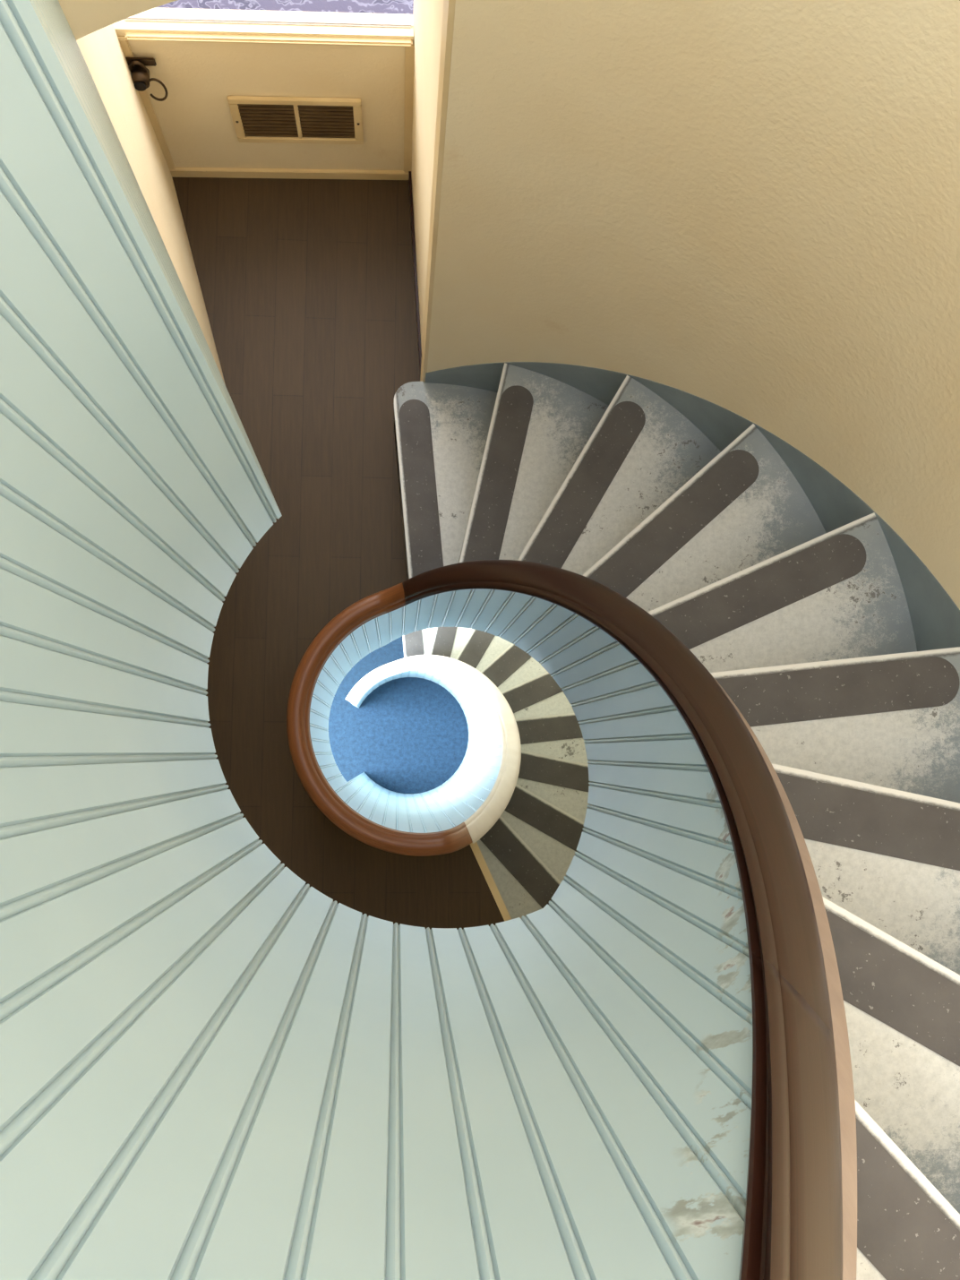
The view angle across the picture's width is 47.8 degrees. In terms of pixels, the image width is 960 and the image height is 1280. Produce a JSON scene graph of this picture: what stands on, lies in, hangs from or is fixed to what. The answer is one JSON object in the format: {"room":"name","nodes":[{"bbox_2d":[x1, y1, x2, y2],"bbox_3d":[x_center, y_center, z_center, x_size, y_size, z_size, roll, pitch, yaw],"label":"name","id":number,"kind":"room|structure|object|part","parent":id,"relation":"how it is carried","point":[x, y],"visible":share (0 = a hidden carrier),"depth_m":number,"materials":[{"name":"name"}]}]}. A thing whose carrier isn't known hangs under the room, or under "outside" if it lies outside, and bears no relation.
{"room":"spiral staircase","nodes":[
{"label":"spiral staircase","id":0,"kind":"room"},
{"bbox_2d":[76,23,225,385],"bbox_3d":[-0.676,-0.944,2.008,0.050,1.600,0.812,-15,85,-6],"label":"wall","id":1,"kind":"structure","parent":0,"point":[101,50],"depth_m":2.21,"materials":[{"name":"beige paint"}]},
{"bbox_2d":[58,0,176,40],"bbox_3d":[-0.210,-0.813,0.392,0.502,1.650,0.188,-1,84,-4],"label":"header","id":2,"kind":"object","parent":1,"relation":"attached to","point":[83,17],"depth_m":1.18,"materials":[{"name":"beige paint"}]},
{"bbox_2d":[113,8,413,170],"bbox_3d":[-0.480,-1.279,2.576,0.634,0.572,0.050,-1,84,-4],"label":"wall","id":3,"kind":"structure","parent":0,"point":[195,120],"depth_m":2.46,"materials":[{"name":"beige paint"}]},
{"bbox_2d":[125,57,167,101],"bbox_3d":[-0.742,-1.233,2.411,0.077,0.141,0.043,-1,84,-4],"label":"wall lamp","id":4,"kind":"object","parent":3,"relation":"attached to","point":[140,73],"visible":0.98,"depth_m":2.37,"materials":[{"name":"brown metal"}]},
{"bbox_3d":[-0.741,-1.258,2.355,0.070,0.025,0.005,-1,84,-4],"label":"hasp plate","id":5,"kind":"part","parent":4,"relation":"part of","materials":[{"name":"brown metal"}]},
{"bbox_2d":[118,36,175,169],"bbox_3d":[-0.778,-1.245,2.543,0.022,0.515,0.008,-1,84,-4],"label":"trim","id":6,"kind":"structure","parent":3,"relation":"attached to","point":[124,42],"depth_m":2.57,"materials":[{"name":"beige paint"}]},
{"bbox_2d":[123,16,412,27],"bbox_3d":[-0.446,-1.306,2.300,0.604,0.026,0.008,-1,84,-4],"label":"trim","id":7,"kind":"structure","parent":3,"relation":"attached to","point":[132,18],"depth_m":2.29,"materials":[{"name":"white paint"}]},
{"bbox_2d":[125,31,412,47],"bbox_3d":[-0.446,-1.284,2.304,0.604,0.012,0.032,-1,84,-4],"label":"trim","id":8,"kind":"structure","parent":3,"relation":"attached to","point":[130,36],"depth_m":2.30,"materials":[{"name":"beige paint"}]},
{"bbox_2d":[169,167,408,180],"bbox_3d":[-0.498,-1.222,2.839,0.631,0.035,0.010,-1,84,-4],"label":"baseboard","id":9,"kind":"structure","parent":3,"relation":"attached to","point":[177,172],"depth_m":2.83,"materials":[{"name":"beige paint"}]},
{"bbox_2d":[227,95,363,144],"bbox_3d":[-0.437,-1.246,2.602,0.308,0.180,0.012,-1,84,-4],"label":"air vent grille","id":10,"kind":"object","parent":3,"relation":"in","point":[255,118],"visible":1,"depth_m":2.59,"materials":[{"name":"beige metal"}]},
{"bbox_3d":[-0.581,-1.244,2.591,0.020,0.140,0.010,-1,84,-4],"label":"frame","id":11,"kind":"part","parent":10,"relation":"part of","materials":[{"name":"beige paint"}]},
{"bbox_3d":[-0.431,-1.255,2.522,0.308,0.020,0.010,-1,84,-4],"label":"frame","id":12,"kind":"part","parent":10,"relation":"part of","materials":[{"name":"beige paint"}]},
{"bbox_3d":[-0.443,-1.238,2.681,0.308,0.020,0.010,-1,84,-4],"label":"frame","id":13,"kind":"part","parent":10,"relation":"part of","materials":[{"name":"beige paint"}]},
{"bbox_3d":[-0.294,-1.249,2.613,0.020,0.140,0.010,-1,84,-4],"label":"frame","id":14,"kind":"part","parent":10,"relation":"part of","materials":[{"name":"beige paint"}]},
{"bbox_2d":[403,43,414,172],"bbox_3d":[-0.170,-1.257,2.590,0.022,0.515,0.008,-1,84,-4],"label":"trim","id":15,"kind":"structure","parent":3,"relation":"attached to","point":[409,52],"depth_m":2.55,"materials":[{"name":"beige paint"}]},
{"bbox_2d":[172,177,504,929],"bbox_3d":[-0.426,-0.098,2.948,1.154,0.400,2.327,-1,84,-4],"label":"floor","id":16,"kind":"structure","parent":0,"point":[307,286],"depth_m":2.79,"materials":[{"name":"brown wood"}]},
{"bbox_2d":[470,841,511,921],"bbox_3d":[0.074,0.711,2.715,0.018,0.033,0.532,-24,86,-6],"label":"trim","id":17,"kind":"structure","parent":16,"relation":"attached to","point":[475,846],"depth_m":2.71,"materials":[{"name":"beige paint"}]},
{"bbox_2d":[327,635,469,794],"bbox_3d":[-0.307,0.420,4.769,2.000,0.100,2.000,-1,84,-4],"label":"floor","id":18,"kind":"structure","parent":0,"point":[408,734],"depth_m":4.72,"materials":[{"name":"blue carpet"}]},
{"bbox_2d":[394,361,959,1279],"bbox_3d":[0.267,0.119,2.887,0.792,4.218,1.634,-15,85,-6],"label":"spiral staircase","id":19,"kind":"structure","parent":18,"relation":"on","point":[835,642],"depth_m":1.81,"materials":[{"name":"grey paint"}]},
{"bbox_2d":[0,0,752,1279],"bbox_3d":[-0.173,-0.070,2.347,0.567,4.824,1.057,-12,85,-5],"label":"balustrade","id":20,"kind":"object","parent":19,"relation":"attached to","point":[215,1065],"visible":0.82,"depth_m":0.57,"materials":[{"name":"blue paint"}]},
{"bbox_2d":[286,559,857,1279],"bbox_3d":[-0.155,-0.070,2.152,0.611,4.513,1.106,-12,85,-6],"label":"handrail","id":21,"kind":"object","parent":20,"relation":"attached to","point":[801,1215],"visible":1,"depth_m":0.78,"materials":[{"name":"brown wood"}]},
{"bbox_3d":[0.135,0.167,0.695,0.593,1.585,0.229,-42,89,-7],"label":"moulding","id":22,"kind":"part","parent":21,"relation":"part of","materials":[{"name":"brown wood"}]},
{"bbox_2d":[411,0,451,347],"bbox_3d":[-0.080,-1.021,2.061,0.050,1.600,0.671,-3,84,-5],"label":"wall","id":23,"kind":"structure","parent":0,"point":[427,13],"depth_m":2.14,"materials":[{"name":"beige paint"}]},
{"bbox_2d":[408,171,421,377],"bbox_3d":[-0.168,-0.942,2.828,0.006,0.050,0.565,-3,84,-5],"label":"baseboard","id":24,"kind":"structure","parent":23,"relation":"attached to","point":[409,172],"depth_m":2.81,"materials":[{"name":"brown wood"}]},
{"bbox_2d":[420,0,455,381],"bbox_3d":[-0.091,-0.713,2.029,0.010,1.600,0.055,-1,84,-4],"label":"trim","id":25,"kind":"structure","parent":23,"relation":"attached to","point":[449,5],"depth_m":1.65,"materials":[{"name":"beige paint"}]},
{"bbox_2d":[427,0,959,609],"bbox_3d":[0.432,-0.013,1.032,0.849,2.987,1.684,-1,84,-4],"label":"wall","id":26,"kind":"structure","parent":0,"point":[749,209],"depth_m":1.54,"materials":[{"name":"beige paint"}]},
{"bbox_3d":[-0.471,-1.818,2.467,0.900,0.099,1.000,-1,84,-4],"label":"platform","id":27,"kind":"object","parent":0,"visible":0},
{"bbox_2d":[154,0,413,17],"bbox_3d":[-0.463,-1.791,2.379,0.800,0.070,0.972,-1,84,-4],"label":"platform","id":28,"kind":"object","parent":27,"relation":"on","point":[364,6],"visible":0.08,"depth_m":2.31,"materials":[{"name":"purple carpet"}]}
]}

